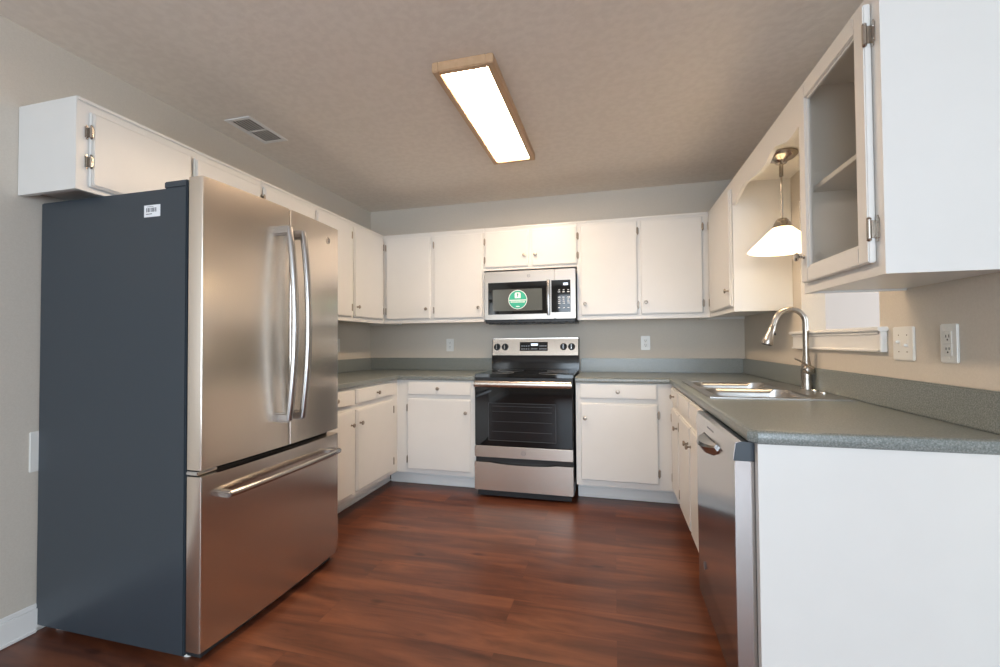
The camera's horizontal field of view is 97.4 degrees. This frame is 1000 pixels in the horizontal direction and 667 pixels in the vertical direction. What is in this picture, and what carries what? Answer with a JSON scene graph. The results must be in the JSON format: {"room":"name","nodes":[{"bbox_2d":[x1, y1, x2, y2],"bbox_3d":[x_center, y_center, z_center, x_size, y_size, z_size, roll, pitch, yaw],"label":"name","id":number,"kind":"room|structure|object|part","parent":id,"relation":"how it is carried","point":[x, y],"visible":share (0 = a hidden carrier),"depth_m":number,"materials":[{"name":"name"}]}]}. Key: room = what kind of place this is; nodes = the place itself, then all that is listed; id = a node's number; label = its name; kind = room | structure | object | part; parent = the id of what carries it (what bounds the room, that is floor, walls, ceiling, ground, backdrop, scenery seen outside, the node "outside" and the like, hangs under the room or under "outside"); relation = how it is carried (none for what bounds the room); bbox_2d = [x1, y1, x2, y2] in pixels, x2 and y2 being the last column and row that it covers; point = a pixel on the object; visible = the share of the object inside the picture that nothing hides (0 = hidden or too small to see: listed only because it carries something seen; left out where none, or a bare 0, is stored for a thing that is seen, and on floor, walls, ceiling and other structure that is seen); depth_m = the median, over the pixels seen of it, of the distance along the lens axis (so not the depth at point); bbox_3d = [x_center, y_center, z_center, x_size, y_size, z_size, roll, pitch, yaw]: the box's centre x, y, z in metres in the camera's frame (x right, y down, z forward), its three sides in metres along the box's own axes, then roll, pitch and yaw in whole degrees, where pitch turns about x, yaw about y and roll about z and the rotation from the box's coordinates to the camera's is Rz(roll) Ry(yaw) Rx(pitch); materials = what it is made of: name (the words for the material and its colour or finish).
{"room":"kitchen","nodes":[
{"label":"kitchen","id":0,"kind":"room"},
{"bbox_2d":[0,15,370,618],"bbox_3d":[-2.215,-0.031,0.930,0.115,2.474,7.291,-1,-1,14],"label":"wall","id":1,"kind":"structure","parent":0,"point":[34,69],"depth_m":1.80,"materials":[{"name":"beige paint"}]},
{"bbox_2d":[0,603,45,649],"bbox_3d":[-2.373,1.132,-0.018,0.026,0.112,5.420,-1,-1,14],"label":"baseboard","id":2,"kind":"structure","parent":1,"relation":"attached to","point":[21,624],"depth_m":1.75,"materials":[{"name":"white paint"}]},
{"bbox_2d":[29,431,38,472],"bbox_3d":[-1.913,0.487,1.828,0.008,0.165,0.075,-1,-1,14],"label":"wall plate","id":3,"kind":"object","parent":1,"relation":"attached to","point":[33,436],"visible":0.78,"depth_m":1.80,"materials":[{"name":"white plastic"}]},
{"bbox_2d":[18,95,260,200],"bbox_3d":[-1.652,-0.731,2.169,0.368,0.361,0.913,-1,-1,14],"label":"upper cabinet","id":4,"kind":"object","parent":1,"relation":"attached to","point":[76,147],"visible":0.59,"depth_m":1.77,"materials":[{"name":"white paint"}]},
{"bbox_3d":[-1.562,-0.722,1.935,0.019,0.297,0.424,-1,-1,14],"label":"door","id":5,"kind":"part","parent":4,"relation":"part of","materials":[{"name":"white paint"}]},
{"bbox_3d":[-1.452,-0.714,2.361,0.019,0.297,0.418,-1,-1,14],"label":"door","id":6,"kind":"part","parent":4,"relation":"part of","materials":[{"name":"white paint"}]},
{"bbox_2d":[260,180,392,325],"bbox_3d":[-1.319,-0.491,3.450,0.368,0.791,1.744,-1,-1,14],"label":"upper cabinet","id":7,"kind":"object","parent":1,"relation":"attached to","point":[360,249],"visible":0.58,"depth_m":3.49,"materials":[{"name":"white paint"}]},
{"bbox_3d":[-1.335,-0.502,2.804,0.019,0.720,0.457,-1,-1,14],"label":"door","id":8,"kind":"part","parent":7,"relation":"part of","materials":[{"name":"white paint"}]},
{"bbox_3d":[-1.221,-0.494,3.247,0.019,0.720,0.422,-1,-1,14],"label":"door","id":9,"kind":"part","parent":7,"relation":"part of","materials":[{"name":"white paint"}]},
{"bbox_3d":[-1.103,-0.485,3.702,0.019,0.720,0.450,-1,-1,14],"label":"door","id":10,"kind":"part","parent":7,"relation":"part of","materials":[{"name":"white paint"}]},
{"bbox_2d":[338,358,493,372],"bbox_3d":[-0.873,0.274,3.324,1.278,0.116,1.740,-1,-1,14],"label":"backsplash","id":11,"kind":"structure","parent":1,"relation":"attached to","point":[465,364],"depth_m":4.13,"materials":[{"name":"grey laminate"}]},
{"bbox_2d":[0,475,726,666],"bbox_3d":[1.088,1.214,-0.006,6.949,0.100,7.406,-1,-1,14],"label":"floor","id":12,"kind":"structure","parent":0,"point":[419,574],"depth_m":2.00,"materials":[{"name":"brown wood"}]},
{"bbox_2d":[36,175,340,657],"bbox_3d":[-1.351,0.324,2.106,0.956,1.800,0.831,-1,-1,14],"label":"refrigerator","id":13,"kind":"object","parent":12,"relation":"on","point":[188,461],"visible":1,"depth_m":1.74,"materials":[{"name":"grey metal"}]},
{"bbox_3d":[-1.069,-0.038,1.836,0.079,1.092,0.435,-1,-1,14],"label":"door","id":14,"kind":"part","parent":13,"relation":"part of","materials":[{"name":"silver metal"}]},
{"bbox_3d":[-1.014,0.856,2.009,0.079,0.638,0.830,-1,-1,14],"label":"freezer drawer","id":15,"kind":"part","parent":13,"relation":"part of","materials":[{"name":"silver metal"}]},
{"bbox_3d":[-0.950,0.616,2.011,0.084,0.031,0.716,-1,-1,14],"label":"handle","id":16,"kind":"part","parent":13,"relation":"part of","materials":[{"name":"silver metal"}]},
{"bbox_3d":[-0.951,-0.045,1.972,0.106,0.882,0.033,-1,-1,14],"label":"handle","id":17,"kind":"part","parent":13,"relation":"part of","materials":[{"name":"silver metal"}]},
{"bbox_3d":[-0.929,-0.043,2.059,0.106,0.882,0.033,-1,-1,14],"label":"handle","id":18,"kind":"part","parent":13,"relation":"part of","materials":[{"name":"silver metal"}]},
{"bbox_3d":[-0.965,-0.030,2.241,0.079,1.092,0.389,-1,-1,14],"label":"door","id":19,"kind":"part","parent":13,"relation":"part of","materials":[{"name":"silver metal"}]},
{"bbox_2d":[328,380,396,512],"bbox_3d":[-1.170,0.812,3.393,0.654,0.875,1.733,-1,-1,14],"label":"base cabinet","id":20,"kind":"object","parent":12,"relation":"on","point":[366,430],"visible":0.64,"depth_m":3.10,"materials":[{"name":"white paint"}]},
{"bbox_3d":[-1.040,0.791,2.743,0.019,0.557,0.420,-1,-1,14],"label":"door","id":21,"kind":"part","parent":20,"relation":"part of","materials":[{"name":"white paint"}]},
{"bbox_3d":[-1.042,0.425,2.751,0.019,0.105,0.420,-1,-1,14],"label":"drawer","id":22,"kind":"part","parent":20,"relation":"part of","materials":[{"name":"white paint"}]},
{"bbox_3d":[-0.916,0.435,3.241,0.019,0.105,0.512,-1,-1,14],"label":"drawer","id":23,"kind":"part","parent":20,"relation":"part of","materials":[{"name":"white paint"}]},
{"bbox_3d":[-0.913,0.801,3.233,0.019,0.557,0.512,-1,-1,14],"label":"door","id":24,"kind":"part","parent":20,"relation":"part of","materials":[{"name":"white paint"}]},
{"bbox_2d":[338,358,493,389],"bbox_3d":[-0.873,0.293,3.324,1.278,0.154,1.740,-1,-1,14],"label":"countertop","id":25,"kind":"structure","parent":20,"relation":"on","point":[352,373],"depth_m":4.01,"materials":[{"name":"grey laminate"}]},
{"bbox_2d":[391,380,475,487],"bbox_3d":[-0.506,0.815,3.776,0.806,0.875,0.661,-1,-1,14],"label":"base cabinet","id":26,"kind":"object","parent":12,"relation":"on","point":[436,444],"visible":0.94,"depth_m":3.48,"materials":[{"name":"white paint"}]},
{"bbox_3d":[-0.485,0.434,3.476,0.534,0.109,0.019,-1,-1,14],"label":"drawer","id":27,"kind":"part","parent":26,"relation":"part of","materials":[{"name":"white paint"}]},
{"bbox_3d":[-0.486,0.800,3.469,0.534,0.561,0.019,-1,-1,14],"label":"door","id":28,"kind":"part","parent":26,"relation":"part of","materials":[{"name":"white paint"}]},
{"bbox_2d":[473,338,579,501],"bbox_3d":[0.233,0.638,3.550,0.770,1.209,0.696,-1,-1,14],"label":"electric range","id":29,"kind":"object","parent":12,"relation":"on","point":[525,415],"visible":1,"depth_m":3.28,"materials":[{"name":"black metal"}]},
{"bbox_3d":[0.158,0.377,3.242,0.736,0.048,0.052,-1,-1,14],"label":"handle","id":30,"kind":"part","parent":29,"relation":"part of","materials":[{"name":"silver metal"}]},
{"bbox_3d":[0.170,0.602,3.280,0.742,0.488,0.040,-1,-1,14],"label":"oven door","id":31,"kind":"part","parent":29,"relation":"part of","materials":[{"name":"black glass"}]},
{"bbox_3d":[0.173,1.073,3.269,0.742,0.208,0.044,-1,-1,14],"label":"storage drawer","id":32,"kind":"part","parent":29,"relation":"part of","materials":[{"name":"silver metal"}]},
{"bbox_3d":[0.172,0.889,3.273,0.742,0.084,0.042,-1,-1,14],"label":"trim","id":33,"kind":"part","parent":29,"relation":"part of","materials":[{"name":"silver metal"}]},
{"bbox_2d":[475,369,578,377],"bbox_3d":[0.238,0.323,3.557,0.752,0.027,0.563,-1,-1,14],"label":"cooktop","id":34,"kind":"object","parent":29,"relation":"in","point":[496,373],"depth_m":3.37,"materials":[{"name":"black glass"}]},
{"bbox_3d":[0.307,0.115,3.864,0.756,0.151,0.061,-1,-1,14],"label":"control panel","id":35,"kind":"part","parent":29,"relation":"part of","materials":[{"name":"silver metal"}]},
{"bbox_3d":[0.544,0.114,3.769,0.060,0.060,0.031,-1,-1,14],"label":"control knob","id":36,"kind":"part","parent":29,"relation":"part of","materials":[{"name":"black plastic"}]},
{"bbox_3d":[0.611,0.113,3.752,0.060,0.060,0.031,-1,-1,14],"label":"control knob","id":37,"kind":"part","parent":29,"relation":"part of","materials":[{"name":"black plastic"}]},
{"bbox_2d":[576,382,678,503],"bbox_3d":[1.018,0.796,3.383,0.804,0.875,0.661,-1,-1,14],"label":"base cabinet","id":38,"kind":"object","parent":12,"relation":"on","point":[624,430],"visible":0.95,"depth_m":3.12,"materials":[{"name":"white paint"}]},
{"bbox_3d":[0.841,0.414,3.134,0.532,0.109,0.019,-1,-1,14],"label":"drawer","id":39,"kind":"part","parent":38,"relation":"part of","materials":[{"name":"white paint"}]},
{"bbox_3d":[0.848,0.779,3.125,0.533,0.555,0.019,-1,-1,14],"label":"door","id":40,"kind":"part","parent":38,"relation":"part of","materials":[{"name":"white paint"}]},
{"bbox_2d":[669,386,680,503],"bbox_3d":[1.509,0.787,3.087,0.663,0.875,0.988,-1,-1,14],"label":"base cabinet","id":41,"kind":"object","parent":12,"relation":"on","point":[675,411],"visible":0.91,"depth_m":2.82,"materials":[{"name":"white paint"}]},
{"bbox_3d":[1.142,0.413,2.856,0.019,0.105,0.315,-1,-1,14],"label":"drawer","id":42,"kind":"part","parent":41,"relation":"part of","materials":[{"name":"white paint"}]},
{"bbox_3d":[1.145,0.779,2.848,0.019,0.557,0.315,-1,-1,14],"label":"door","id":43,"kind":"part","parent":41,"relation":"part of","materials":[{"name":"white paint"}]},
{"bbox_2d":[575,358,999,454],"bbox_3d":[1.019,0.262,2.455,1.286,0.154,2.477,-1,-1,14],"label":"countertop","id":44,"kind":"structure","parent":41,"relation":"on","point":[888,413],"depth_m":1.50,"materials":[{"name":"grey laminate"}]},
{"bbox_2d":[682,381,856,400],"bbox_3d":[1.329,0.383,2.315,0.572,0.185,0.838,-1,-1,14],"label":"sink","id":45,"kind":"object","parent":44,"relation":"in","point":[712,389],"visible":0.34,"depth_m":2.31,"materials":[{"name":"silver metal"}]},
{"bbox_3d":[1.338,0.388,2.518,0.402,0.184,0.354,-1,-1,14],"label":"bowl","id":46,"kind":"part","parent":45,"relation":"part of","materials":[{"name":"silver metal"}]},
{"bbox_3d":[1.240,0.381,2.137,0.402,0.184,0.364,-1,-1,14],"label":"bowl","id":47,"kind":"part","parent":45,"relation":"part of","materials":[{"name":"silver metal"}]},
{"bbox_2d":[761,307,814,389],"bbox_3d":[1.495,0.074,2.283,0.234,0.429,0.086,-1,-1,14],"label":"kitchen faucet","id":48,"kind":"object","parent":44,"relation":"on","point":[807,369],"visible":0.99,"depth_m":2.27,"materials":[{"name":"silver metal"}]},
{"bbox_3d":[1.513,-0.006,2.295,0.177,0.269,0.027,-1,-1,14],"label":"spout","id":49,"kind":"part","parent":48,"relation":"part of","materials":[{"name":"silver metal"}]},
{"bbox_3d":[1.555,0.167,2.244,0.103,0.086,0.035,0,-1,2],"label":"lever handle","id":50,"kind":"part","parent":48,"relation":"part of","materials":[{"name":"silver metal"}]},
{"bbox_2d":[678,392,706,551],"bbox_3d":[1.282,0.771,2.209,0.663,0.875,0.822,-1,-1,14],"label":"base cabinet","id":51,"kind":"object","parent":12,"relation":"on","point":[687,426],"visible":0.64,"depth_m":2.32,"materials":[{"name":"white paint"}]},
{"bbox_3d":[1.048,0.406,2.489,0.019,0.105,0.382,-1,-1,14],"label":"drawer","id":52,"kind":"part","parent":51,"relation":"part of","materials":[{"name":"white paint"}]},
{"bbox_3d":[1.050,0.772,2.482,0.019,0.557,0.382,-1,-1,14],"label":"door","id":53,"kind":"part","parent":51,"relation":"part of","materials":[{"name":"white paint"}]},
{"bbox_3d":[0.951,0.764,2.098,0.019,0.557,0.375,-1,-1,14],"label":"door","id":54,"kind":"part","parent":51,"relation":"part of","materials":[{"name":"white paint"}]},
{"bbox_3d":[0.948,0.399,2.105,0.019,0.105,0.375,-1,-1,14],"label":"drawer","id":55,"kind":"part","parent":51,"relation":"part of","materials":[{"name":"white paint"}]},
{"bbox_2d":[696,410,758,666],"bbox_3d":[1.062,0.758,1.518,0.681,0.874,0.614,-1,-1,14],"label":"dishwasher","id":56,"kind":"object","parent":12,"relation":"on","point":[725,459],"visible":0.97,"depth_m":1.39,"materials":[{"name":"grey metal"}]},
{"bbox_3d":[0.760,0.418,1.636,0.047,0.060,0.220,-1,-1,14],"label":"handle","id":57,"kind":"part","parent":56,"relation":"part of","materials":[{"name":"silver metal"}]},
{"bbox_2d":[755,443,999,666],"bbox_3d":[1.101,0.751,1.175,0.731,0.875,0.028,-1,-1,14],"label":"end panel","id":58,"kind":"object","parent":12,"relation":"on","point":[866,557],"visible":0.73,"depth_m":1.18,"materials":[{"name":"white paint"}]},
{"bbox_2d":[0,0,862,211],"bbox_3d":[1.070,-1.359,0.046,6.949,0.100,7.406,-1,-1,14],"label":"ceiling","id":59,"kind":"structure","parent":0,"point":[607,95],"depth_m":2.13,"materials":[{"name":"paint"}]},
{"bbox_2d":[224,116,287,143],"bbox_3d":[-1.476,-1.234,2.672,0.175,0.007,0.310,-1,-1,14],"label":"ceiling vent","id":60,"kind":"object","parent":59,"relation":"in","point":[247,124],"visible":1,"depth_m":2.66,"materials":[{"name":"white metal"}]},
{"bbox_2d":[432,52,534,164],"bbox_3d":[-0.037,-1.226,2.532,0.295,0.046,1.100,-1,-1,14],"label":"ceiling light","id":61,"kind":"object","parent":59,"relation":"attached to","point":[476,86],"visible":1,"depth_m":2.33,"materials":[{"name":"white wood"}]},
{"bbox_2d":[371,180,879,372],"bbox_3d":[2.046,-0.007,3.535,6.834,2.474,0.115,-1,-1,14],"label":"wall","id":62,"kind":"structure","parent":0,"point":[669,337],"depth_m":3.81,"materials":[{"name":"beige paint"}]},
{"bbox_2d":[383,229,485,324],"bbox_3d":[-0.558,-0.486,3.963,0.944,0.791,0.371,-1,-1,14],"label":"upper cabinet","id":63,"kind":"object","parent":62,"relation":"attached to","point":[431,277],"visible":1,"depth_m":3.81,"materials":[{"name":"white paint"}]},
{"bbox_3d":[-0.812,-0.483,3.877,0.425,0.718,0.019,-1,-1,14],"label":"door","id":64,"kind":"part","parent":63,"relation":"part of","materials":[{"name":"white paint"}]},
{"bbox_3d":[-0.360,-0.488,3.760,0.441,0.718,0.019,-1,-1,14],"label":"door","id":65,"kind":"part","parent":63,"relation":"part of","materials":[{"name":"white paint"}]},
{"bbox_2d":[446,339,453,350],"bbox_3d":[-0.469,0.108,4.118,0.074,0.118,0.010,-1,-1,14],"label":"wall outlet","id":66,"kind":"object","parent":62,"relation":"attached to","point":[449,342],"visible":1,"depth_m":4.11,"materials":[{"name":"white plastic"}]},
{"bbox_2d":[484,222,578,271],"bbox_3d":[0.282,-0.711,3.751,0.796,0.361,0.371,-1,-1,14],"label":"upper cabinet","id":67,"kind":"object","parent":62,"relation":"attached to","point":[552,245],"visible":0.98,"depth_m":3.61,"materials":[{"name":"white paint"}]},
{"bbox_3d":[0.053,-0.703,3.658,0.372,0.303,0.019,-1,-1,14],"label":"door","id":68,"kind":"part","parent":67,"relation":"part of","materials":[{"name":"white paint"}]},
{"bbox_2d":[484,268,578,324],"bbox_3d":[0.274,-0.292,3.707,0.746,0.431,0.437,-1,-1,14],"label":"microwave oven","id":69,"kind":"object","parent":67,"relation":"attached to","point":[548,296],"visible":0.99,"depth_m":3.54,"materials":[{"name":"grey metal"}]},
{"bbox_3d":[0.137,-0.288,3.564,0.486,0.262,0.002,-1,-1,14],"label":"door glass","id":70,"kind":"part","parent":69,"relation":"part of","materials":[{"name":"black glass"}]},
{"bbox_3d":[0.156,-0.312,3.575,0.582,0.395,0.029,-1,-1,14],"label":"door","id":71,"kind":"part","parent":69,"relation":"part of","materials":[{"name":"silver metal"}]},
{"bbox_3d":[0.384,-0.286,3.477,0.025,0.286,0.047,-1,-1,14],"label":"handle","id":72,"kind":"part","parent":69,"relation":"part of","materials":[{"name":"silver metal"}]},
{"bbox_3d":[0.518,-0.316,3.482,0.162,0.395,0.029,-1,-1,14],"label":"control panel","id":73,"kind":"part","parent":69,"relation":"part of","materials":[{"name":"silver metal"}]},
{"bbox_3d":[0.439,-0.707,3.558,0.368,0.303,0.019,-1,-1,14],"label":"door","id":74,"kind":"part","parent":67,"relation":"part of","materials":[{"name":"white paint"}]},
{"bbox_2d":[576,212,709,321],"bbox_3d":[1.124,-0.507,3.529,0.975,0.791,0.371,-1,-1,14],"label":"upper cabinet","id":75,"kind":"object","parent":62,"relation":"attached to","point":[646,267],"visible":1,"depth_m":3.38,"materials":[{"name":"white paint"}]},
{"bbox_3d":[0.853,-0.506,3.447,0.431,0.724,0.019,-1,-1,14],"label":"door","id":76,"kind":"part","parent":75,"relation":"part of","materials":[{"name":"white paint"}]},
{"bbox_3d":[1.300,-0.511,3.332,0.439,0.724,0.019,-1,-1,14],"label":"door","id":77,"kind":"part","parent":75,"relation":"part of","materials":[{"name":"white paint"}]},
{"bbox_2d":[641,336,649,349],"bbox_3d":[1.221,0.080,3.682,0.074,0.118,0.010,-1,-1,14],"label":"wall outlet","id":78,"kind":"object","parent":62,"relation":"attached to","point":[645,340],"visible":1,"depth_m":3.68,"materials":[{"name":"white plastic"}]},
{"bbox_2d":[744,170,999,390],"bbox_3d":[1.667,-0.032,2.171,0.115,2.474,2.716,-1,-1,14],"label":"wall","id":79,"kind":"structure","parent":0,"point":[973,303],"depth_m":1.50,"materials":[{"name":"beige paint"}]},
{"bbox_2d":[702,178,792,319],"bbox_3d":[1.647,-0.519,3.076,0.360,0.791,0.986,-1,-1,14],"label":"upper cabinet","id":80,"kind":"object","parent":79,"relation":"attached to","point":[741,284],"visible":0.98,"depth_m":2.61,"materials":[{"name":"white paint"}]},
{"bbox_3d":[1.461,-0.511,2.922,0.019,0.712,0.586,-1,-1,14],"label":"door","id":81,"kind":"part","parent":80,"relation":"part of","materials":[{"name":"white paint"}]},
{"bbox_2d":[732,87,800,204],"bbox_3d":[1.420,-0.857,2.114,0.312,0.153,0.999,-1,-1,14],"label":"valance","id":82,"kind":"object","parent":79,"relation":"attached to","point":[784,132],"visible":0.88,"depth_m":2.12,"materials":[{"name":"white paint"}]},
{"bbox_2d":[747,148,800,256],"bbox_3d":[1.429,-0.665,2.226,0.314,0.496,0.314,-1,-1,14],"label":"pendant lamp","id":83,"kind":"object","parent":82,"relation":"hanging from","point":[783,239],"visible":0.94,"depth_m":2.20,"materials":[{"name":"white glass"}]},
{"bbox_3d":[1.430,-0.479,2.222,0.314,0.119,0.314,-1,-1,14],"label":"lamp shade","id":84,"kind":"part","parent":83,"relation":"part of","materials":[{"name":"white glass"}]},
{"bbox_3d":[1.428,-0.720,2.227,0.019,0.284,0.019,-1,-1,14],"label":"rod","id":85,"kind":"part","parent":83,"relation":"part of","materials":[{"name":"silver metal"}]},
{"bbox_3d":[1.430,-0.472,2.222,0.066,0.111,0.066,-1,-1,14],"label":"bulb","id":86,"kind":"part","parent":83,"relation":"part of","materials":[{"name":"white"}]},
{"bbox_2d":[788,327,888,334],"bbox_3d":[1.643,-0.011,2.086,0.179,0.017,0.890,-1,-1,14],"label":"trim","id":87,"kind":"structure","parent":79,"relation":"attached to","point":[865,329],"depth_m":1.91,"materials":[{"name":"white paint"}]},
{"bbox_2d":[792,331,887,351],"bbox_3d":[1.578,0.039,2.099,0.023,0.081,0.870,-1,-1,14],"label":"trim","id":88,"kind":"structure","parent":79,"relation":"attached to","point":[873,341],"depth_m":1.93,"materials":[{"name":"white paint"}]},
{"bbox_2d":[793,0,999,293],"bbox_3d":[1.208,-0.551,1.384,0.363,0.791,0.508,-1,-1,14],"label":"upper cabinet","id":89,"kind":"object","parent":79,"relation":"attached to","point":[899,117],"visible":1,"depth_m":1.16,"materials":[{"name":"white paint"}]},
{"bbox_3d":[1.100,-0.281,1.614,0.032,0.031,0.031,-1,-1,14],"label":"knob","id":90,"kind":"part","parent":89,"relation":"part of","materials":[{"name":"silver metal"}]},
{"bbox_3d":[1.074,-0.551,1.424,0.019,0.720,0.442,-1,-1,14],"label":"door","id":91,"kind":"part","parent":89,"relation":"part of","materials":[{"name":"white paint"}]},
{"bbox_2d":[813,144,874,191],"bbox_3d":[1.240,-0.540,1.376,0.280,0.018,0.470,-1,-1,14],"label":"shelf","id":92,"kind":"object","parent":89,"relation":"attached to","point":[844,179],"depth_m":1.52,"materials":[{"name":"white paint"}]},
{"bbox_2d":[893,326,915,360],"bbox_3d":[1.446,0.036,1.578,0.018,0.122,0.118,-1,-1,14],"label":"light switch","id":93,"kind":"object","parent":79,"relation":"attached to","point":[903,337],"visible":1,"depth_m":1.57,"materials":[{"name":"white plastic"}]},
{"bbox_2d":[940,323,959,363],"bbox_3d":[1.394,0.031,1.362,0.010,0.122,0.074,-1,-1,14],"label":"wall outlet","id":94,"kind":"object","parent":79,"relation":"attached to","point":[949,333],"visible":1,"depth_m":1.35,"materials":[{"name":"white plastic"}]},
{"bbox_2d":[944,331,951,342],"bbox_3d":[1.391,0.011,1.363,0.002,0.037,0.033,-1,-1,14],"label":"receptacle","id":95,"kind":"object","parent":94,"relation":"attached to","point":[947,334],"depth_m":1.36,"materials":[{"name":"grey plastic"}]},
{"bbox_2d":[944,344,951,355],"bbox_3d":[1.391,0.050,1.363,0.002,0.037,0.033,-1,-1,14],"label":"receptacle","id":96,"kind":"object","parent":94,"relation":"attached to","point":[947,347],"depth_m":1.36,"materials":[{"name":"grey plastic"}]}
]}

